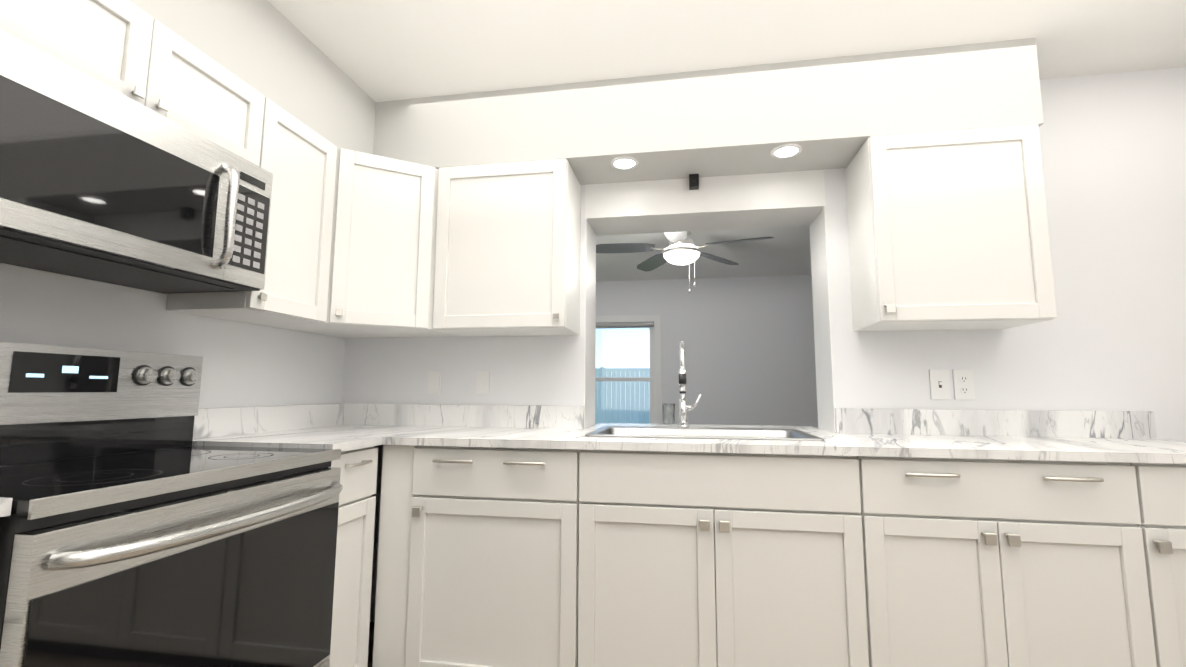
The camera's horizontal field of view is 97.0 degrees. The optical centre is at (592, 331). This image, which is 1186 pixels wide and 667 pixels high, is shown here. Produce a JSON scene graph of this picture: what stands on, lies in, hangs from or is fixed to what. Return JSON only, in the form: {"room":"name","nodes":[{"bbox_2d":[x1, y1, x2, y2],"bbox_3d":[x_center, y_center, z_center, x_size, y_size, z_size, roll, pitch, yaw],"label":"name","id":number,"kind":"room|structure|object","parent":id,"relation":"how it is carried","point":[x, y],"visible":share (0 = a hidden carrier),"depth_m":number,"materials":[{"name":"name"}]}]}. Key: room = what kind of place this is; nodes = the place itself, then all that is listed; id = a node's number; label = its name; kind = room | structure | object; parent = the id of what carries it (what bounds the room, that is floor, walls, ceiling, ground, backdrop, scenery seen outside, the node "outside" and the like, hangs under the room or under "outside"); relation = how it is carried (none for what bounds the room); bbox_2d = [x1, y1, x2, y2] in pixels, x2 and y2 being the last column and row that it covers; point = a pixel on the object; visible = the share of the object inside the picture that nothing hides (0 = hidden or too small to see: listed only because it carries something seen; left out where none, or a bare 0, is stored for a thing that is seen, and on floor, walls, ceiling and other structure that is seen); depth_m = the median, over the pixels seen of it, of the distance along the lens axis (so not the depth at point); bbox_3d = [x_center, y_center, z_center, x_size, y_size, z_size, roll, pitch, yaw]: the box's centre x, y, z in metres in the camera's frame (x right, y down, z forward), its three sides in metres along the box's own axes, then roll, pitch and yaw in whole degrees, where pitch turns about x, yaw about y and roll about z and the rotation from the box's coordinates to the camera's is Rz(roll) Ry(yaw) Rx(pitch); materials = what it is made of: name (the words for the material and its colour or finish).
{"room":"kitchen","nodes":[
{"label":"kitchen","id":0,"kind":"room"},
{"bbox_2d":[0,263,344,466],"bbox_3d":[-1.781,-0.103,0.678,0.120,2.657,4.420,-1,-7,10],"label":"wall","id":1,"kind":"structure","parent":0,"point":[248,365],"depth_m":1.91,"materials":[{"name":"white paint"}]},
{"bbox_2d":[0,0,264,165],"bbox_3d":[-1.401,-0.744,1.501,0.364,0.293,0.809,-1,-7,10],"label":"upper cabinet","id":2,"kind":"object","parent":1,"relation":"attached to","point":[129,49],"visible":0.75,"depth_m":1.46,"materials":[{"name":"white wood"}]},
{"bbox_2d":[0,30,272,293],"bbox_3d":[-1.353,-0.385,1.453,0.457,0.420,0.786,-1,-7,10],"label":"over-the-range microwave","id":3,"kind":"object","parent":2,"relation":"attached to","point":[100,182],"visible":1,"depth_m":1.34,"materials":[{"name":"silver metal"}]},
{"bbox_2d":[166,98,336,323],"bbox_3d":[-1.298,-0.438,2.066,0.364,0.772,0.397,-1,-7,10],"label":"upper cabinet","id":4,"kind":"object","parent":1,"relation":"attached to","point":[298,159],"visible":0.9,"depth_m":2.02,"materials":[{"name":"white wood"}]},
{"bbox_2d":[367,622,374,666],"bbox_3d":[0.822,1.421,1.948,6.110,0.060,8.140,-1,-7,10],"label":"floor","id":5,"kind":"structure","parent":0,"point":[370,644],"depth_m":2.40,"materials":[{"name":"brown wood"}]},
{"bbox_2d":[0,342,342,666],"bbox_3d":[-1.190,0.672,1.351,0.724,1.275,0.848,-1,-7,10],"label":"range","id":6,"kind":"object","parent":5,"relation":"on","point":[175,548],"visible":1,"depth_m":1.32,"materials":[{"name":"silver metal"}]},
{"bbox_2d":[329,446,377,666],"bbox_3d":[-1.159,0.904,1.923,0.648,0.943,0.313,-1,-7,10],"label":"base cabinet","id":7,"kind":"object","parent":5,"relation":"on","point":[353,579],"visible":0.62,"depth_m":1.93,"materials":[{"name":"white wood"}]},
{"bbox_2d":[192,404,343,451],"bbox_3d":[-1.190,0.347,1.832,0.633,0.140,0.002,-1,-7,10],"label":"countertop","id":8,"kind":"structure","parent":7,"relation":"on","point":[319,426],"depth_m":2.13,"materials":[{"name":"stone"}]},
{"bbox_2d":[372,445,579,666],"bbox_3d":[-0.403,0.944,2.241,0.798,0.943,0.648,-1,-7,10],"label":"base cabinet","id":9,"kind":"object","parent":5,"relation":"on","point":[478,558],"visible":0.92,"depth_m":1.97,"materials":[{"name":"white wood"}]},
{"bbox_2d":[578,449,868,666],"bbox_3d":[0.487,0.941,2.175,0.972,0.943,0.794,-1,-7,10],"label":"base cabinet","id":10,"kind":"object","parent":5,"relation":"on","point":[697,559],"visible":0.94,"depth_m":1.82,"materials":[{"name":"white wood"}]},
{"bbox_2d":[344,404,1185,463],"bbox_3d":[0.422,0.391,2.157,3.698,0.140,0.660,-1,-7,10],"label":"countertop","id":11,"kind":"structure","parent":10,"relation":"on","point":[1094,436],"depth_m":2.17,"materials":[{"name":"stone"}]},
{"bbox_2d":[662,403,674,424],"bbox_3d":[0.418,0.457,2.896,0.072,0.115,0.072,-1,-7,10],"label":"drinking glass","id":12,"kind":"object","parent":11,"relation":"on","point":[668,409],"visible":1,"depth_m":2.87,"materials":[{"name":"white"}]},
{"bbox_2d":[677,342,701,427],"bbox_3d":[0.454,0.252,2.474,0.120,0.410,0.242,-1,-7,10],"label":"faucet","id":13,"kind":"object","parent":11,"relation":"on","point":[684,407],"visible":1,"depth_m":2.52,"materials":[{"name":"silver metal"}]},
{"bbox_2d":[585,426,823,440],"bbox_3d":[0.464,0.551,2.305,0.920,0.220,0.560,-1,-7,10],"label":"sink basin","id":14,"kind":"object","parent":11,"relation":"in","point":[708,432],"visible":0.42,"depth_m":2.46,"materials":[{"name":"silver metal"}]},
{"bbox_2d":[857,456,1156,666],"bbox_3d":[1.350,0.917,1.938,0.806,0.943,0.648,-1,-7,10],"label":"base cabinet","id":15,"kind":"object","parent":5,"relation":"on","point":[998,563],"visible":0.96,"depth_m":1.68,"materials":[{"name":"white wood"}]},
{"bbox_2d":[1131,463,1185,666],"bbox_3d":[1.996,0.908,1.826,0.500,0.943,0.648,-1,-7,10],"label":"base cabinet","id":16,"kind":"object","parent":5,"relation":"on","point":[1161,487],"visible":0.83,"depth_m":1.60,"materials":[{"name":"white wood"}]},
{"bbox_3d":[-1.368,0.772,0.725,0.648,0.933,0.405,-1,-7,10],"label":"base cabinet","id":17,"kind":"object","parent":5,"relation":"on","visible":0},
{"bbox_2d":[0,497,12,516],"bbox_3d":[-1.374,0.236,0.780,0.633,0.140,0.422,-1,-7,10],"label":"countertop","id":18,"kind":"structure","parent":17,"relation":"on","point":[5,506],"depth_m":0.92,"materials":[{"name":"stone"}]},
{"bbox_2d":[129,0,1043,184],"bbox_3d":[-0.121,-1.182,0.573,3.220,0.362,4.300,-1,-7,10],"label":"soffit","id":19,"kind":"structure","parent":0,"point":[832,113],"depth_m":2.28,"materials":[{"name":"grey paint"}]},
{"bbox_2d":[610,157,638,169],"bbox_3d":[0.146,-0.781,2.446,0.132,0.006,0.132,-1,-7,10],"label":"recessed light","id":20,"kind":"object","parent":19,"relation":"in","point":[623,163],"visible":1,"depth_m":2.44,"materials":[{"name":"white"}]},
{"bbox_2d":[689,174,698,189],"bbox_3d":[0.496,-0.735,2.581,0.046,0.064,0.050,-1,-7,10],"label":"sensor","id":21,"kind":"object","parent":19,"relation":"attached to","point":[693,181],"visible":1,"depth_m":2.56,"materials":[{"name":"black plastic"}]},
{"bbox_2d":[771,144,801,158],"bbox_3d":[0.854,-0.792,2.317,0.132,0.006,0.132,-1,-7,10],"label":"recessed light","id":22,"kind":"object","parent":19,"relation":"in","point":[786,151],"visible":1,"depth_m":2.31,"materials":[{"name":"white plastic"}]},
{"bbox_2d":[596,226,811,281],"bbox_3d":[1.237,-0.842,4.547,6.110,0.080,3.420,-1,-7,10],"label":"ceiling","id":23,"kind":"structure","parent":0,"point":[785,251],"depth_m":5.14,"materials":[{"name":"white paint"}]},
{"bbox_2d":[596,231,773,292],"bbox_3d":[0.687,-0.584,4.152,1.374,0.525,1.340,-1,-7,10],"label":"ceiling fan","id":24,"kind":"object","parent":23,"relation":"hanging from","point":[681,249],"visible":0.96,"depth_m":4.13,"materials":[{"name":"silver metal"}]},
{"bbox_2d":[596,275,817,427],"bbox_3d":[1.514,0.573,6.021,5.870,2.555,0.120,-1,-7,10],"label":"wall","id":25,"kind":"structure","parent":0,"point":[749,342],"depth_m":5.98,"materials":[{"name":"white paint"}]},
{"bbox_2d":[595,315,661,423],"bbox_3d":[0.105,0.554,6.239,1.440,1.470,0.179,-1,-7,10],"label":"window","id":26,"kind":"structure","parent":25,"relation":"in","point":[652,323],"depth_m":6.17,"materials":[{"name":"white"}]},
{"bbox_2d":[267,0,1185,101],"bbox_3d":[0.845,-1.423,0.371,5.440,0.080,4.420,-1,-7,10],"label":"ceiling","id":27,"kind":"structure","parent":0,"point":[382,50],"depth_m":2.10,"materials":[{"name":"white paint"}]},
{"bbox_2d":[341,67,1185,621],"bbox_3d":[0.913,0.128,2.591,6.110,2.657,0.300,-1,-7,10],"label":"wall","id":28,"kind":"structure","parent":0,"point":[1113,157],"depth_m":2.32,"materials":[{"name":"white paint"}]},
{"bbox_2d":[257,148,461,337],"bbox_3d":[-1.061,-0.384,2.530,0.672,0.772,0.606,-1,-7,10],"label":"upper cabinet","id":29,"kind":"object","parent":28,"relation":"attached to","point":[382,259],"visible":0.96,"depth_m":2.34,"materials":[{"name":"white wood"}]},
{"bbox_2d":[427,372,440,393],"bbox_3d":[-0.823,0.269,2.720,0.070,0.115,0.008,-1,-7,10],"label":"outlet","id":30,"kind":"object","parent":28,"relation":"attached to","point":[434,382],"visible":1,"depth_m":2.72,"materials":[{"name":"white plastic"}]},
{"bbox_2d":[476,372,489,394],"bbox_3d":[-0.562,0.265,2.675,0.070,0.115,0.008,-1,-7,10],"label":"outlet","id":31,"kind":"object","parent":28,"relation":"attached to","point":[482,382],"visible":1,"depth_m":2.67,"materials":[{"name":"white plastic"}]},
{"bbox_2d":[433,158,580,336],"bbox_3d":[-0.400,-0.380,2.538,0.621,0.772,0.364,-1,-7,10],"label":"upper cabinet","id":32,"kind":"object","parent":28,"relation":"attached to","point":[508,249],"visible":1,"depth_m":2.40,"materials":[{"name":"white wood"}]},
{"bbox_2d":[584,206,835,432],"bbox_3d":[0.554,-0.043,2.674,1.159,1.059,0.300,-1,-7,10],"label":"trim","id":33,"kind":"structure","parent":28,"relation":"attached to","point":[822,332],"depth_m":2.63,"materials":[{"name":"white paint"}]},
{"bbox_2d":[929,370,950,399],"bbox_3d":[1.529,0.235,2.309,0.078,0.130,0.015,-1,-7,10],"label":"light switch","id":34,"kind":"object","parent":28,"relation":"attached to","point":[939,384],"visible":1,"depth_m":2.31,"materials":[{"name":"white plastic"}]},
{"bbox_2d":[845,124,1056,330],"bbox_3d":[1.466,-0.408,2.215,0.617,0.772,0.364,-1,-7,10],"label":"upper cabinet","id":35,"kind":"object","parent":28,"relation":"attached to","point":[947,230],"depth_m":2.08,"materials":[{"name":"white wood"}]},
{"bbox_2d":[953,370,974,399],"bbox_3d":[1.623,0.234,2.296,0.078,0.130,0.009,-1,-7,10],"label":"electrical outlet","id":36,"kind":"object","parent":28,"relation":"attached to","point":[963,380],"visible":1,"depth_m":2.29,"materials":[{"name":"white plastic"}]},
{"label":"outside","id":37,"kind":"structure","parent":0,"visible":0},
{"bbox_3d":[2.390,4.138,24.053,60.000,0.100,36.280,-1,-7,10],"label":"lawn","id":38,"kind":"structure","parent":37,"visible":0},
{"bbox_2d":[595,367,649,423],"bbox_3d":[0.109,2.195,16.869,34.106,2.110,0.120,-1,-7,10],"label":"fence","id":39,"kind":"object","parent":38,"relation":"on","point":[629,396],"depth_m":16.71,"materials":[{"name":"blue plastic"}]}
]}

